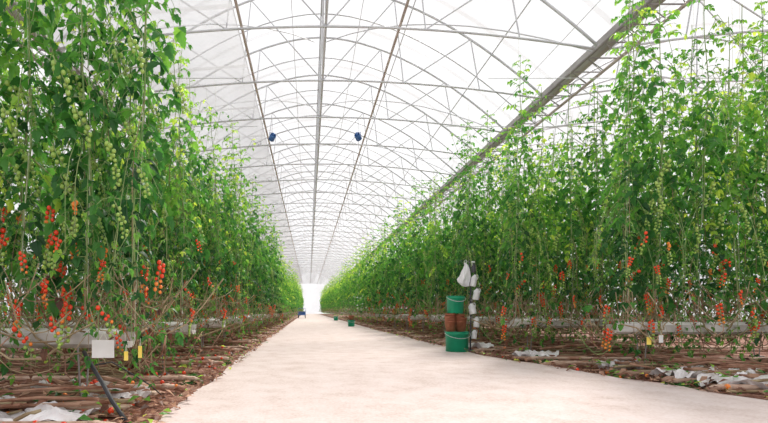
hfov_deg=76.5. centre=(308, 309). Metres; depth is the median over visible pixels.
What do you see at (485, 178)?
plant
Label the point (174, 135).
plant
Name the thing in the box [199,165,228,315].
plant
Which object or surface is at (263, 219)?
plant
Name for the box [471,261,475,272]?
spray bottle
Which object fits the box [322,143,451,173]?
brace
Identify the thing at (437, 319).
gutter
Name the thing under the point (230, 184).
plant
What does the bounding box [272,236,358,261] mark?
roof truss
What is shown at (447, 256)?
plant
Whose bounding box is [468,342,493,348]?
plastic sheet
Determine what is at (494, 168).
plant
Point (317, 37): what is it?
roof truss
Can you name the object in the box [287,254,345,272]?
roof truss
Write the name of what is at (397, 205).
plant
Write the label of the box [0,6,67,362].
plant
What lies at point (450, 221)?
plant
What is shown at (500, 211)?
plant
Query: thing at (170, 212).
plant
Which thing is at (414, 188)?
plant
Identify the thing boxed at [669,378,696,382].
wooden plank
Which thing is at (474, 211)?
plant
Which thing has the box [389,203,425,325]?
plant
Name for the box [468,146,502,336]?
plant
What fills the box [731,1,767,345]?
plant
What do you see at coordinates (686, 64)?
plant
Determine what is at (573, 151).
plant
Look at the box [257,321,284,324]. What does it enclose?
bundle
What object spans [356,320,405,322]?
bundle
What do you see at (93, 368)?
irrigation hose
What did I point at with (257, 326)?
bundle
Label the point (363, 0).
cable
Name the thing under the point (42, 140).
plant
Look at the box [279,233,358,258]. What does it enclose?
roof truss
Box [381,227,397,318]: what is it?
plant
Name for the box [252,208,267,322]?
plant
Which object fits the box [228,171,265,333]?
plant
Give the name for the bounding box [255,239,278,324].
plant
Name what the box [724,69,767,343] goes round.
plant
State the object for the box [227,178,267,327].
plant
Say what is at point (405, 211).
plant
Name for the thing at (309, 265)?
roof truss
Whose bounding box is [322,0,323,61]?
ridge bracing
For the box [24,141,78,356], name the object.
plant
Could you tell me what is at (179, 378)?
rail
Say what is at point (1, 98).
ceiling
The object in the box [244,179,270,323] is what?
plant
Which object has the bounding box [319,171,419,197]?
brace
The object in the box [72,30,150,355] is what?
plant
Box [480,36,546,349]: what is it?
plant
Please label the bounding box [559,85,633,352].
plant
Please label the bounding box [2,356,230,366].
rail
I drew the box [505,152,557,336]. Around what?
plant
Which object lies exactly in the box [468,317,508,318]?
slab
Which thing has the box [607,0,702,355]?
plant
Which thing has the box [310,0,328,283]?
pipe
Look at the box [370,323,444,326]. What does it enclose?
bundle
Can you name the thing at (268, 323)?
bundle
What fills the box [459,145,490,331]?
plant
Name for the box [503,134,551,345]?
plant
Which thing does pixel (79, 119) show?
plant
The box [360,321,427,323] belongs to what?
bundle
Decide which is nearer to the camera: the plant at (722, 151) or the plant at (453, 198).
the plant at (722, 151)
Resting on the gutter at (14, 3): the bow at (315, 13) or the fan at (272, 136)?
the bow at (315, 13)
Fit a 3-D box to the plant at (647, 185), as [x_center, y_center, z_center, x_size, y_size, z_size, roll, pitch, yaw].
[5.561,-1.563,7.738,1.080,4.373,0.791,0,0,39]
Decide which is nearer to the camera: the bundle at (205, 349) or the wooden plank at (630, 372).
the wooden plank at (630, 372)
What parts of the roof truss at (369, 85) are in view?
king post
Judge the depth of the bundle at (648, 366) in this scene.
5.58 m
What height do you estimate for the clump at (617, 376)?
0.118 m
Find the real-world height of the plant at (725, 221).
4.559 m
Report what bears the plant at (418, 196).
in the gutter at (403, 316)
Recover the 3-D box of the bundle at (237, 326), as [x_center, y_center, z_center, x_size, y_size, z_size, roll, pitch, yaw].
[-3.109,0.645,15.624,3.907,0.270,1.329,0,0,3]
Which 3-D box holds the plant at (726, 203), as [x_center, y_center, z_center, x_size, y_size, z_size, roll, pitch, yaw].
[4.865,-1.563,5.405,1.180,4.373,0.720,0,0,-14]
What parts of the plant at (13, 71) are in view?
stem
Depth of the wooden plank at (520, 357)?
6.87 m
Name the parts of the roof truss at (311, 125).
king post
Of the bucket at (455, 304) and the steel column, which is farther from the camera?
the steel column
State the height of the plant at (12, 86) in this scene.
4.506 m
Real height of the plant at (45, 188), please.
4.559 m
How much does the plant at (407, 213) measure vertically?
4.772 m
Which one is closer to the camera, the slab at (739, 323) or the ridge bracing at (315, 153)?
the slab at (739, 323)
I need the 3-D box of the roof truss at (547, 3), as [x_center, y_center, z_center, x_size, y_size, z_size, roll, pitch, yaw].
[0.300,-5.852,8.500,9.833,2.546,0.050,0,0,0]
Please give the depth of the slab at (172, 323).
5.53 m
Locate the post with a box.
[463,260,472,350]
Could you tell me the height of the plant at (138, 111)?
4.373 m
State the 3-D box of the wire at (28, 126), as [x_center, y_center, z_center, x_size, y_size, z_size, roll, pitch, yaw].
[-3.940,-3.670,9.601,5.800,0.011,0.011,0,0,0]
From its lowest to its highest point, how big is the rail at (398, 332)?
0.090 m
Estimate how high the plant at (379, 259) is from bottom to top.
3.153 m
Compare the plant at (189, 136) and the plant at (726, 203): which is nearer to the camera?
the plant at (726, 203)
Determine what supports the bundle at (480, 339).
on the floor
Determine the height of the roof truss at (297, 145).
2.546 m
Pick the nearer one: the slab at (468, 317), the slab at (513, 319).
the slab at (513, 319)
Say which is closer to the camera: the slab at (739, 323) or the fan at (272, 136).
the slab at (739, 323)
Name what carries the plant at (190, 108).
in the gutter at (215, 325)
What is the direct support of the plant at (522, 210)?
in the slab
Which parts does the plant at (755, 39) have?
stem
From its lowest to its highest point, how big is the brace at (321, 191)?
2.425 m
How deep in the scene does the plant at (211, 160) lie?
11.40 m
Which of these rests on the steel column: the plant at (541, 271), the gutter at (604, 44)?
the gutter at (604, 44)
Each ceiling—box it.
[0,34,130,229]
[147,0,640,282]
[367,0,767,278]
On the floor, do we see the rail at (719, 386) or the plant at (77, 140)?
the rail at (719, 386)
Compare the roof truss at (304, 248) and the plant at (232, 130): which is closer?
the plant at (232, 130)
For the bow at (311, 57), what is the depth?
13.49 m
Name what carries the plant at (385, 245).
in the gutter
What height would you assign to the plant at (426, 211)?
4.226 m
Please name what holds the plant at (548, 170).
in the gutter at (437, 319)
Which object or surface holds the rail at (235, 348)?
on the floor
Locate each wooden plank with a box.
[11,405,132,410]
[149,390,158,395]
[512,356,564,358]
[556,362,595,364]
[614,371,670,374]
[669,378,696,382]
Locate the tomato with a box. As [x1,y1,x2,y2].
[108,407,113,413]
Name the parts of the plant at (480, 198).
stem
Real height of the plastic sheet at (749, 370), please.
0.146 m
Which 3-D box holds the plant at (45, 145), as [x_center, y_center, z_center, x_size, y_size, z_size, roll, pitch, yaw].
[-2.756,-1.597,5.436,0.869,4.506,1.100,0,0,-40]
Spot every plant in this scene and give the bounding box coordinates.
[0,0,113,393]
[0,0,114,370]
[0,0,152,381]
[0,4,73,364]
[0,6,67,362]
[0,15,34,357]
[0,73,34,349]
[0,75,51,385]
[3,53,76,373]
[5,0,166,384]
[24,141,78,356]
[25,0,110,369]
[29,115,74,318]
[40,47,102,357]
[48,20,167,375]
[53,119,105,312]
[59,72,104,313]
[71,0,223,396]
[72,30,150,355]
[73,3,187,385]
[91,120,141,320]
[99,19,202,370]
[103,7,190,371]
[110,71,157,316]
[123,98,174,345]
[124,13,236,366]
[128,115,190,344]
[129,88,198,342]
[130,42,223,365]
[156,135,202,338]
[158,67,227,341]
[159,102,219,343]
[174,102,256,353]
[174,136,220,339]
[174,139,223,336]
[179,183,210,315]
[185,112,239,343]
[195,131,242,335]
[196,129,250,336]
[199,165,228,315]
[200,160,233,335]
[205,119,273,340]
[209,120,255,344]
[210,153,245,331]
[214,164,254,333]
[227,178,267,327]
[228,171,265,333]
[230,184,250,310]
[235,169,274,337]
[238,207,258,312]
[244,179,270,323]
[245,195,274,325]
[249,215,279,329]
[252,196,274,322]
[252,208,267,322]
[254,204,274,316]
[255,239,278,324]
[259,219,279,322]
[263,228,282,323]
[264,221,281,317]
[266,217,284,325]
[268,231,288,319]
[271,225,288,320]
[360,244,388,318]
[363,227,383,320]
[365,220,400,324]
[366,250,379,313]
[368,221,390,321]
[372,227,387,320]
[373,228,404,321]
[377,227,392,312]
[378,218,394,319]
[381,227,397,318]
[384,193,412,323]
[384,220,400,308]
[387,208,407,322]
[387,211,412,326]
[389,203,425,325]
[390,217,406,319]
[391,200,414,325]
[399,181,431,331]
[401,215,420,323]
[402,176,429,328]
[405,182,441,327]
[405,214,423,326]
[407,196,424,324]
[412,205,431,312]
[414,194,439,324]
[415,199,437,324]
[416,170,450,331]
[417,171,449,333]
[420,181,445,328]
[425,199,446,324]
[427,166,479,327]
[431,177,457,325]
[433,170,477,330]
[434,208,452,322]
[438,218,457,328]
[439,136,500,339]
[444,181,472,324]
[447,121,496,337]
[452,168,486,328]
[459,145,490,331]
[463,110,506,345]
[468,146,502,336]
[471,86,554,351]
[472,142,518,338]
[474,168,514,335]
[477,128,527,333]
[478,178,499,312]
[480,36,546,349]
[481,127,546,338]
[481,181,503,324]
[488,154,524,332]
[491,148,520,334]
[498,87,587,349]
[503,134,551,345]
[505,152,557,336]
[512,172,541,334]
[514,121,576,344]
[523,132,579,343]
[524,154,554,338]
[529,170,552,334]
[532,117,603,347]
[533,84,602,353]
[540,140,579,335]
[541,142,567,337]
[544,120,590,333]
[547,160,575,314]
[554,123,601,339]
[557,79,617,339]
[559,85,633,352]
[562,158,593,313]
[571,132,627,329]
[575,131,624,342]
[576,0,657,361]
[577,81,668,352]
[578,0,663,367]
[580,167,613,335]
[589,149,646,339]
[590,66,645,349]
[595,106,646,318]
[604,20,703,357]
[604,81,690,348]
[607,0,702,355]
[612,110,675,345]
[620,140,659,345]
[630,4,747,357]
[631,97,714,345]
[641,112,683,312]
[645,160,689,344]
[647,0,767,362]
[651,45,706,356]
[657,92,740,350]
[675,91,748,353]
[677,14,767,361]
[685,17,767,358]
[695,68,762,339]
[701,76,766,341]
[704,0,767,349]
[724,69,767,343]
[729,68,767,340]
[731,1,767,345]
[747,61,767,318]
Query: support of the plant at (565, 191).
in the slab at (513, 319)
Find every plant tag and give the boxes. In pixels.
[92,332,113,357]
[124,346,127,360]
[138,338,141,357]
[647,332,650,344]
[659,334,662,342]
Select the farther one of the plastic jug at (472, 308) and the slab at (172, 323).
the plastic jug at (472, 308)
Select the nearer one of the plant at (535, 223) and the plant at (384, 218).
the plant at (535, 223)
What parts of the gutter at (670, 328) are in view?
leg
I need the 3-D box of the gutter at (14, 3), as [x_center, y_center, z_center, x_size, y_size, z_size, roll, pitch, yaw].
[-4.590,-4.478,44.000,0.632,0.524,94.000,0,0,0]
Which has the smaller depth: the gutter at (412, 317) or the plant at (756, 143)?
the plant at (756, 143)
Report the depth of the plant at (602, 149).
9.82 m
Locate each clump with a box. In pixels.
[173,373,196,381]
[178,375,203,385]
[607,373,634,378]
[664,380,699,389]
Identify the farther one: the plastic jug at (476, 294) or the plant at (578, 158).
the plant at (578, 158)
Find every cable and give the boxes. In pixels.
[291,0,306,266]
[317,0,363,261]
[321,0,415,273]
[357,0,600,258]
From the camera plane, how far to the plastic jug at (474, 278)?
8.26 m
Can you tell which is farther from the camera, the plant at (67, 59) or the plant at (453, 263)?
the plant at (453, 263)
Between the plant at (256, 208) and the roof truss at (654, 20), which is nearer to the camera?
the roof truss at (654, 20)
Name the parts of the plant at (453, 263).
stem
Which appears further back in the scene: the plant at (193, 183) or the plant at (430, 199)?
the plant at (430, 199)
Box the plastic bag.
[457,259,470,286]
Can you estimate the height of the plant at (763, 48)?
4.559 m
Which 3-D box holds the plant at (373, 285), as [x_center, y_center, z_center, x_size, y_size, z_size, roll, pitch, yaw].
[3.378,-1.589,21.286,1.132,4.226,0.760,0,0,26]
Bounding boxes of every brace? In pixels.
[61,24,314,50]
[256,100,313,106]
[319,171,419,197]
[321,191,404,217]
[322,100,496,130]
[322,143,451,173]
[326,24,592,51]
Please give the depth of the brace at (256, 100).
15.73 m
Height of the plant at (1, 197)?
4.471 m
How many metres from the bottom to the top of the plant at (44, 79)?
4.556 m
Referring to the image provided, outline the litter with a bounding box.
[0,327,767,422]
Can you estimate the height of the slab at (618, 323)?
0.090 m
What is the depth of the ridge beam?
14.11 m
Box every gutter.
[0,0,236,236]
[1,332,134,400]
[2,324,195,374]
[3,318,242,338]
[21,317,253,333]
[22,321,225,353]
[341,0,692,280]
[376,314,391,322]
[396,315,412,329]
[410,316,606,333]
[430,317,616,337]
[466,318,746,345]
[505,321,764,356]
[606,324,767,368]
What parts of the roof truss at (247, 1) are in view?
king post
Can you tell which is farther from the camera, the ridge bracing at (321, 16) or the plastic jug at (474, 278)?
the ridge bracing at (321, 16)
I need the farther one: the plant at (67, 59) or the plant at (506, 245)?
the plant at (506, 245)
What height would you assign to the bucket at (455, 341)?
0.345 m
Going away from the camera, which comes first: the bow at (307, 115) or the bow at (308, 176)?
the bow at (307, 115)
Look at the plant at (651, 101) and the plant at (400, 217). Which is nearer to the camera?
the plant at (651, 101)
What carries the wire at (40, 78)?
attached to the plant at (85, 72)
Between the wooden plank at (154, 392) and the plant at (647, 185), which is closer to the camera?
the wooden plank at (154, 392)
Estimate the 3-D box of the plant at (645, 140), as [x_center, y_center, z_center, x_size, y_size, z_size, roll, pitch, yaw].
[6.299,-1.460,9.431,1.222,4.379,0.802,0,0,5]
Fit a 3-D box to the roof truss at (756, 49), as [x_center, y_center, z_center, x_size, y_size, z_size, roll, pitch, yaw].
[10.100,-5.852,12.500,9.833,2.546,0.050,0,0,0]
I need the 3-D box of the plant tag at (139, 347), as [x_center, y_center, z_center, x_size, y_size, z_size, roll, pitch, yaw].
[-1.127,0.254,3.205,0.026,0.132,0.014,0,0,2]
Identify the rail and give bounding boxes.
[0,375,199,391]
[0,420,115,422]
[1,346,248,352]
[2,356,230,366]
[175,339,259,343]
[190,335,265,337]
[382,329,541,331]
[393,331,594,333]
[408,335,640,338]
[430,339,713,343]
[473,346,767,353]
[524,356,767,367]
[660,375,767,393]
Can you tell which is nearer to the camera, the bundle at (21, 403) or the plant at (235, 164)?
the bundle at (21, 403)
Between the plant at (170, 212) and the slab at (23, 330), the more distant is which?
the plant at (170, 212)
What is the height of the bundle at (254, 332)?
0.270 m
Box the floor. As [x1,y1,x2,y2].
[0,314,767,422]
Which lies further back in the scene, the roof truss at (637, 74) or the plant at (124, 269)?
the roof truss at (637, 74)
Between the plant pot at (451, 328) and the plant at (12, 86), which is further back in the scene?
the plant pot at (451, 328)
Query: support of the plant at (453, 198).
in the slab
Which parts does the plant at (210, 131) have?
stem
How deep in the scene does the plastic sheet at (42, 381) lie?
4.09 m
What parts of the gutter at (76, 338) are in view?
leg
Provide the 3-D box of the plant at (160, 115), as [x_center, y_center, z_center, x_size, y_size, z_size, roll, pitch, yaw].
[-1.435,-1.563,3.751,0.732,4.373,1.142,0,0,-30]
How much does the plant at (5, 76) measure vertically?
4.506 m
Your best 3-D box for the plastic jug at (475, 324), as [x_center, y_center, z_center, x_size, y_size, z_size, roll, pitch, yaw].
[2.894,0.200,8.304,0.106,0.210,0.106,0,0,3]
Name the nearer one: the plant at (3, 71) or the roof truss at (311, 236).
the plant at (3, 71)
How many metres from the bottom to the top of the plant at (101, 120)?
4.471 m
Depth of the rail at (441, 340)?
10.85 m
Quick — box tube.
[95,361,164,397]
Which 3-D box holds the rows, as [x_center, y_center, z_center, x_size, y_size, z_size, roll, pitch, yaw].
[1.221,-1.514,55.616,12.073,4.772,69.326,0,0,0]
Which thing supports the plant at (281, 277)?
on the floor
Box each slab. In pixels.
[1,328,120,332]
[23,322,100,324]
[108,322,187,324]
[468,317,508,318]
[511,319,574,320]
[575,319,636,320]
[616,322,702,324]
[705,322,765,324]
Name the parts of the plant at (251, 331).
stem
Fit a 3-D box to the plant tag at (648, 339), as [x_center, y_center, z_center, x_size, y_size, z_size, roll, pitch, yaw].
[3.614,0.303,5.105,0.045,0.132,0.014,0,0,12]
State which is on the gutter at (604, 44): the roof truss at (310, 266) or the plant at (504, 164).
the roof truss at (310, 266)
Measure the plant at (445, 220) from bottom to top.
4.373 m
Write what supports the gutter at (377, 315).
on the floor
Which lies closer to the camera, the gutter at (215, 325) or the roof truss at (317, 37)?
the gutter at (215, 325)
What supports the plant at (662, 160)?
in the slab
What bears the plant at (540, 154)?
in the slab
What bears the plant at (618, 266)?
in the gutter at (558, 324)
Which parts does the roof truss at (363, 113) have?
king post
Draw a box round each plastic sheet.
[0,395,14,409]
[0,401,100,420]
[30,379,112,387]
[81,383,150,404]
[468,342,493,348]
[512,349,558,356]
[596,359,643,370]
[649,365,727,382]
[697,371,767,390]
[728,368,767,375]
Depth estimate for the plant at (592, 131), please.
9.73 m
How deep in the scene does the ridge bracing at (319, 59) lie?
13.84 m
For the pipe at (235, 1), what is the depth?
10.88 m
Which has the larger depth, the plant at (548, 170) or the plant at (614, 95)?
the plant at (548, 170)
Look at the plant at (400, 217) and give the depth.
19.39 m
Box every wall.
[0,221,129,316]
[298,273,382,313]
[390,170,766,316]
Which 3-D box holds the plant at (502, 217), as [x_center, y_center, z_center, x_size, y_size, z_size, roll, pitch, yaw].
[3.301,-1.460,7.816,1.222,4.379,0.802,0,0,23]
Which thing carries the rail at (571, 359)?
on the floor
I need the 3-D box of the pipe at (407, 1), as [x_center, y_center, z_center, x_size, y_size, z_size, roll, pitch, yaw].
[1.620,-5.054,44.700,0.052,0.052,95.400,0,0,0]
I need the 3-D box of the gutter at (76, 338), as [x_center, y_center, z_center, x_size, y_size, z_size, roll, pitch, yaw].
[-4.340,0.460,3.600,6.000,0.580,0.220,0,0,0]
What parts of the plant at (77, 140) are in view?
stem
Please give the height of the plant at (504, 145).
4.559 m
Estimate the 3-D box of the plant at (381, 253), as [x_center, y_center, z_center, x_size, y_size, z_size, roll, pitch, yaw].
[2.867,-1.589,19.931,1.132,4.226,0.760,0,0,22]
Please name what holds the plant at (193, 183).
in the slab
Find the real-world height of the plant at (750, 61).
4.240 m
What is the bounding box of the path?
[152,314,767,422]
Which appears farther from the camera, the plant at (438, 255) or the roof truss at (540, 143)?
the roof truss at (540, 143)
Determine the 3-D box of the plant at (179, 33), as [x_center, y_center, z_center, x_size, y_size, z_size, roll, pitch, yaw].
[-1.171,-1.563,3.363,0.732,4.373,1.142,0,0,-39]
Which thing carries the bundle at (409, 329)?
on the floor
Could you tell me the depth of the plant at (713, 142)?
5.35 m
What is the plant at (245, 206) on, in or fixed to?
in the gutter at (236, 320)
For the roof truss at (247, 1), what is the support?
on the gutter at (14, 3)
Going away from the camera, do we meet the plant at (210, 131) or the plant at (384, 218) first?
the plant at (210, 131)
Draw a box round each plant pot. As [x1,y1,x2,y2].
[444,316,452,326]
[445,313,455,317]
[446,321,455,331]
[455,314,464,324]
[455,321,464,331]
[461,317,466,327]
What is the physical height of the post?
1.590 m
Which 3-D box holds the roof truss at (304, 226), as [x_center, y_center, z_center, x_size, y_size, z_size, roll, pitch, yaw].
[0.300,-5.852,40.500,9.833,2.546,0.050,0,0,0]
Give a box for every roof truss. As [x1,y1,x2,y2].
[58,0,596,49]
[106,0,540,98]
[158,36,504,132]
[174,74,477,155]
[202,103,456,175]
[217,125,440,189]
[221,145,427,201]
[237,158,413,210]
[251,170,408,219]
[255,181,399,225]
[256,190,391,231]
[265,198,387,236]
[265,205,383,240]
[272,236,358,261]
[278,212,378,244]
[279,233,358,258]
[281,216,370,247]
[281,245,351,265]
[282,221,371,250]
[282,230,364,257]
[282,248,347,267]
[282,255,345,273]
[284,226,364,254]
[285,240,358,263]
[285,242,354,265]
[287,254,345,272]
[288,251,349,269]
[290,266,334,280]
[291,252,342,270]
[300,265,333,279]
[414,171,568,219]
[439,143,611,200]
[441,158,596,208]
[448,125,650,189]
[464,103,699,175]
[487,74,766,156]
[527,37,767,129]
[552,0,766,99]
[608,0,767,50]
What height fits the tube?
0.371 m
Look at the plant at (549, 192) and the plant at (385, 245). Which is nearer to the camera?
the plant at (549, 192)
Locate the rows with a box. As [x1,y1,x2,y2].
[226,229,449,321]
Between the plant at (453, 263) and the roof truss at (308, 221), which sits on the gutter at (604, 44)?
the roof truss at (308, 221)
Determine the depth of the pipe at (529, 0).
11.78 m
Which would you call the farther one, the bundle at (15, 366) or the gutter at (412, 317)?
the gutter at (412, 317)
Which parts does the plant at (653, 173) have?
stem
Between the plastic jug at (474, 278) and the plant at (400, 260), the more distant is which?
the plant at (400, 260)
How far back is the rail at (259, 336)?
12.84 m
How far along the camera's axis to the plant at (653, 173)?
5.76 m
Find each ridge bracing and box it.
[315,153,315,190]
[319,59,319,114]
[320,16,321,98]
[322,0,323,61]
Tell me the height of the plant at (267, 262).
3.543 m
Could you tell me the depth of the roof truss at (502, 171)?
24.49 m
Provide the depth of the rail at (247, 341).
10.86 m
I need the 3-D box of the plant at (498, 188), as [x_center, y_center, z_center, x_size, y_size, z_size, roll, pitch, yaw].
[3.807,-1.372,9.794,1.126,4.556,0.765,0,0,0]
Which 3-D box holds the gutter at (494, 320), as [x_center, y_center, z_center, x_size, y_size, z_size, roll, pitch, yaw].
[6.032,0.460,9.600,6.000,0.580,0.220,0,0,0]
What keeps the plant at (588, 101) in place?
in the gutter at (558, 324)
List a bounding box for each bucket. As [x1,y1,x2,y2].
[348,320,354,326]
[444,331,470,351]
[446,296,465,312]
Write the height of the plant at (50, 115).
4.379 m
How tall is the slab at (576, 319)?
0.090 m
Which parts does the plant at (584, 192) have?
stem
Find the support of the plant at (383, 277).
in the gutter
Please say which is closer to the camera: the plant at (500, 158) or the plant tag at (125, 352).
the plant tag at (125, 352)
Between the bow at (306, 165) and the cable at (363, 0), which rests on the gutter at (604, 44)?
the bow at (306, 165)
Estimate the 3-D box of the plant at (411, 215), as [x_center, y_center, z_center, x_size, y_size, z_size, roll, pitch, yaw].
[3.831,-1.451,17.523,1.121,3.998,0.801,0,0,-21]
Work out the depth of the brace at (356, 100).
14.31 m
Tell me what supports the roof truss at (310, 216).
on the gutter at (604, 44)
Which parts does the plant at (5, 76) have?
stem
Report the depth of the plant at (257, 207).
15.84 m
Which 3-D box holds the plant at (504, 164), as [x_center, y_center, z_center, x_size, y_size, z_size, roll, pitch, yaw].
[4.869,-1.503,11.712,0.918,5.394,0.798,0,0,-43]
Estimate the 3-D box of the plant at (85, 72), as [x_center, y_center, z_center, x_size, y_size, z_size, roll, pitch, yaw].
[-3.587,-1.503,7.676,0.798,5.394,0.918,0,0,16]
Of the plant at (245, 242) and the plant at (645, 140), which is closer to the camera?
the plant at (645, 140)
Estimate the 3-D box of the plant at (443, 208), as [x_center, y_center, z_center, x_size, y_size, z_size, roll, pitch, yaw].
[4.524,-1.451,15.925,1.121,3.998,0.801,0,0,-26]
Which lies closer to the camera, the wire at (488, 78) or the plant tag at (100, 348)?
the plant tag at (100, 348)
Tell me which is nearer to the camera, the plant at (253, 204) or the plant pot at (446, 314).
the plant pot at (446, 314)
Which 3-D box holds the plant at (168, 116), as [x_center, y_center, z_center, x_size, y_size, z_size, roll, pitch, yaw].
[-2.523,-1.414,7.798,1.226,4.471,0.790,0,0,6]
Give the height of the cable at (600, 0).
0.010 m
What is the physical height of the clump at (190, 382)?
0.118 m
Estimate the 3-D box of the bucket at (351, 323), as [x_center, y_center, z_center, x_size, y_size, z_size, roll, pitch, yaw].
[1.850,0.580,20.980,0.352,0.280,0.377,0,0,0]
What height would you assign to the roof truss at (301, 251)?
2.546 m
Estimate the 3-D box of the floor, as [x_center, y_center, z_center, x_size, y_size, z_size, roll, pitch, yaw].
[0.300,0.750,45.000,29.400,0.001,96.000,0,0,0]
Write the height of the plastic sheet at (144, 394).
0.150 m
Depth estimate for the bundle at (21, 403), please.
3.21 m
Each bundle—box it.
[0,353,212,375]
[0,376,148,410]
[0,383,172,420]
[1,342,241,356]
[137,337,252,346]
[143,332,264,339]
[200,328,268,334]
[206,326,273,331]
[230,325,275,328]
[234,323,281,326]
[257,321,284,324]
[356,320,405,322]
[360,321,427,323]
[367,321,437,324]
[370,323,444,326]
[380,325,482,328]
[392,326,494,331]
[403,328,530,334]
[417,332,568,340]
[443,336,636,345]
[492,343,736,358]
[589,353,767,377]
[657,358,767,381]
[694,364,767,382]
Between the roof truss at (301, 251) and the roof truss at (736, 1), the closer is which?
the roof truss at (736, 1)
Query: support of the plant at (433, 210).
in the slab
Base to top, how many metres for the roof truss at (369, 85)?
2.546 m
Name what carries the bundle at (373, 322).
on the floor
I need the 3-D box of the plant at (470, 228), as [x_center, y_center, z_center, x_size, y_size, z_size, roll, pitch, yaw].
[3.165,-1.563,9.330,1.142,4.373,0.732,0,0,24]
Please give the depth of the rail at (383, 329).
16.47 m
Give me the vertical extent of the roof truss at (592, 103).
2.546 m
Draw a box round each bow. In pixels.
[151,57,487,141]
[200,115,448,181]
[207,13,520,113]
[258,90,466,164]
[274,151,416,199]
[275,165,410,211]
[276,135,432,192]
[280,176,404,221]
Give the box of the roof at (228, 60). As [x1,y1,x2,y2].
[19,0,301,282]
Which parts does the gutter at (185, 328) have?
leg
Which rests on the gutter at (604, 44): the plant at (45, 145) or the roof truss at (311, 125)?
the roof truss at (311, 125)
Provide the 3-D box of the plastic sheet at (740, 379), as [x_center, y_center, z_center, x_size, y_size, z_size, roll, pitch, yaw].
[4.149,0.667,4.454,0.910,0.150,0.541,0,0,11]
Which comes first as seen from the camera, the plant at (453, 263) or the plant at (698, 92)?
the plant at (698, 92)
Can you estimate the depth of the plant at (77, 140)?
5.77 m
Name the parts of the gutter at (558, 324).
leg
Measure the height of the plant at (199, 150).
4.240 m
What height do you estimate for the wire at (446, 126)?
0.011 m
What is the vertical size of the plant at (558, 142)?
5.394 m
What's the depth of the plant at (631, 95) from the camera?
5.46 m
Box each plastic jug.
[468,302,476,314]
[470,273,477,286]
[471,329,476,338]
[472,287,480,299]
[473,316,478,327]
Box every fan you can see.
[268,132,275,141]
[354,132,361,140]
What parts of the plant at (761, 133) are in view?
stem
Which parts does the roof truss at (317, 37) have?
king post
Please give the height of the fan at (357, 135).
0.604 m
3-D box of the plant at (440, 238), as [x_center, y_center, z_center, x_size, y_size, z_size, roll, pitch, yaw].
[3.208,-1.372,11.772,1.114,4.556,0.746,0,0,5]
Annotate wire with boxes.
[28,126,256,126]
[40,78,242,78]
[92,180,271,180]
[400,180,601,180]
[446,126,734,126]
[488,78,749,78]
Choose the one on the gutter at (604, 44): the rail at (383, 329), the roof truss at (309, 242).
the roof truss at (309, 242)
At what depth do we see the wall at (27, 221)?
23.39 m
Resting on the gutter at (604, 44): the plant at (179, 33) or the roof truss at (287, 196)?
the roof truss at (287, 196)
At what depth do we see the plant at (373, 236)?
21.42 m
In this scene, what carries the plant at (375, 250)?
in the gutter
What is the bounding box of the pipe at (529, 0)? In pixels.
[344,0,530,260]
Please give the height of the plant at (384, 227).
4.247 m
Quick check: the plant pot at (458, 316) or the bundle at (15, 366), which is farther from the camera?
the plant pot at (458, 316)
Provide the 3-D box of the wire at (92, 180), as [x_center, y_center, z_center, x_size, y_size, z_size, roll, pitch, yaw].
[-3.940,-3.670,13.601,5.800,0.011,0.011,0,0,0]
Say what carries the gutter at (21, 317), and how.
on the floor
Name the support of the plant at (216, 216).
in the slab
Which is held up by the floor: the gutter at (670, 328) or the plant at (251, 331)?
the gutter at (670, 328)
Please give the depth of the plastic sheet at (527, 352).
7.05 m
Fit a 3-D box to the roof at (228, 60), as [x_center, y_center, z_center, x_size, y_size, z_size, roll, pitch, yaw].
[-2.861,-4.901,43.500,3.185,0.398,92.000,0,0,0]
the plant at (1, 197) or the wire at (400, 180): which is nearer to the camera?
the plant at (1, 197)
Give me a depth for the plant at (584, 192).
9.38 m
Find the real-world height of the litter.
0.157 m
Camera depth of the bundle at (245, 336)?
11.50 m
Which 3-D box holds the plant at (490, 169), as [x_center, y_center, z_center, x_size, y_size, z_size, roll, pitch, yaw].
[3.411,-1.503,9.486,0.798,5.394,0.918,0,0,37]
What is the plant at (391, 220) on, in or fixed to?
in the gutter at (377, 315)
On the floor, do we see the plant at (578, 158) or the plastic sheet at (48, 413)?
the plastic sheet at (48, 413)
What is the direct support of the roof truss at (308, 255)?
on the gutter at (604, 44)
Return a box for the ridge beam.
[311,0,321,248]
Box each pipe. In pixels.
[234,0,302,282]
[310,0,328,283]
[318,0,409,280]
[344,0,530,260]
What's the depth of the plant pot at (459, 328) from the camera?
8.32 m
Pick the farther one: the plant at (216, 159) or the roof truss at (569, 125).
the roof truss at (569, 125)
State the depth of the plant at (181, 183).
5.42 m
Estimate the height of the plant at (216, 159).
4.471 m
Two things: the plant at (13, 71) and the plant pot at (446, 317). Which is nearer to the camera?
the plant at (13, 71)
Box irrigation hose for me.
[82,350,128,422]
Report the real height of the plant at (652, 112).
4.559 m
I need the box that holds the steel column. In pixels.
[505,140,508,335]
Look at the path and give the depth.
4.29 m
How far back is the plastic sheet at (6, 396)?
3.38 m
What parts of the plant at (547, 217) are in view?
stem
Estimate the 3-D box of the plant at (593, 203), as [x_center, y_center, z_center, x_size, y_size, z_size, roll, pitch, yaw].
[5.582,-1.597,9.425,1.100,4.506,0.869,0,0,39]
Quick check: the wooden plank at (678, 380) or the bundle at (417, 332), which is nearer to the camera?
the wooden plank at (678, 380)
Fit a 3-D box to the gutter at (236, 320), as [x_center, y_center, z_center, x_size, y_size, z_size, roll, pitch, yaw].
[-4.340,0.460,9.600,6.000,0.580,0.220,0,0,0]
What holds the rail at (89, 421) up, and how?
on the floor
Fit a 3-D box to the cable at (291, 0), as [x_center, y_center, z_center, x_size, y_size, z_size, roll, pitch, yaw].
[-0.288,-5.044,44.700,0.010,0.010,95.400,0,0,0]
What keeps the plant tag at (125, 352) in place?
hanging from the plant at (179, 33)
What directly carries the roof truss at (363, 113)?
on the gutter at (604, 44)

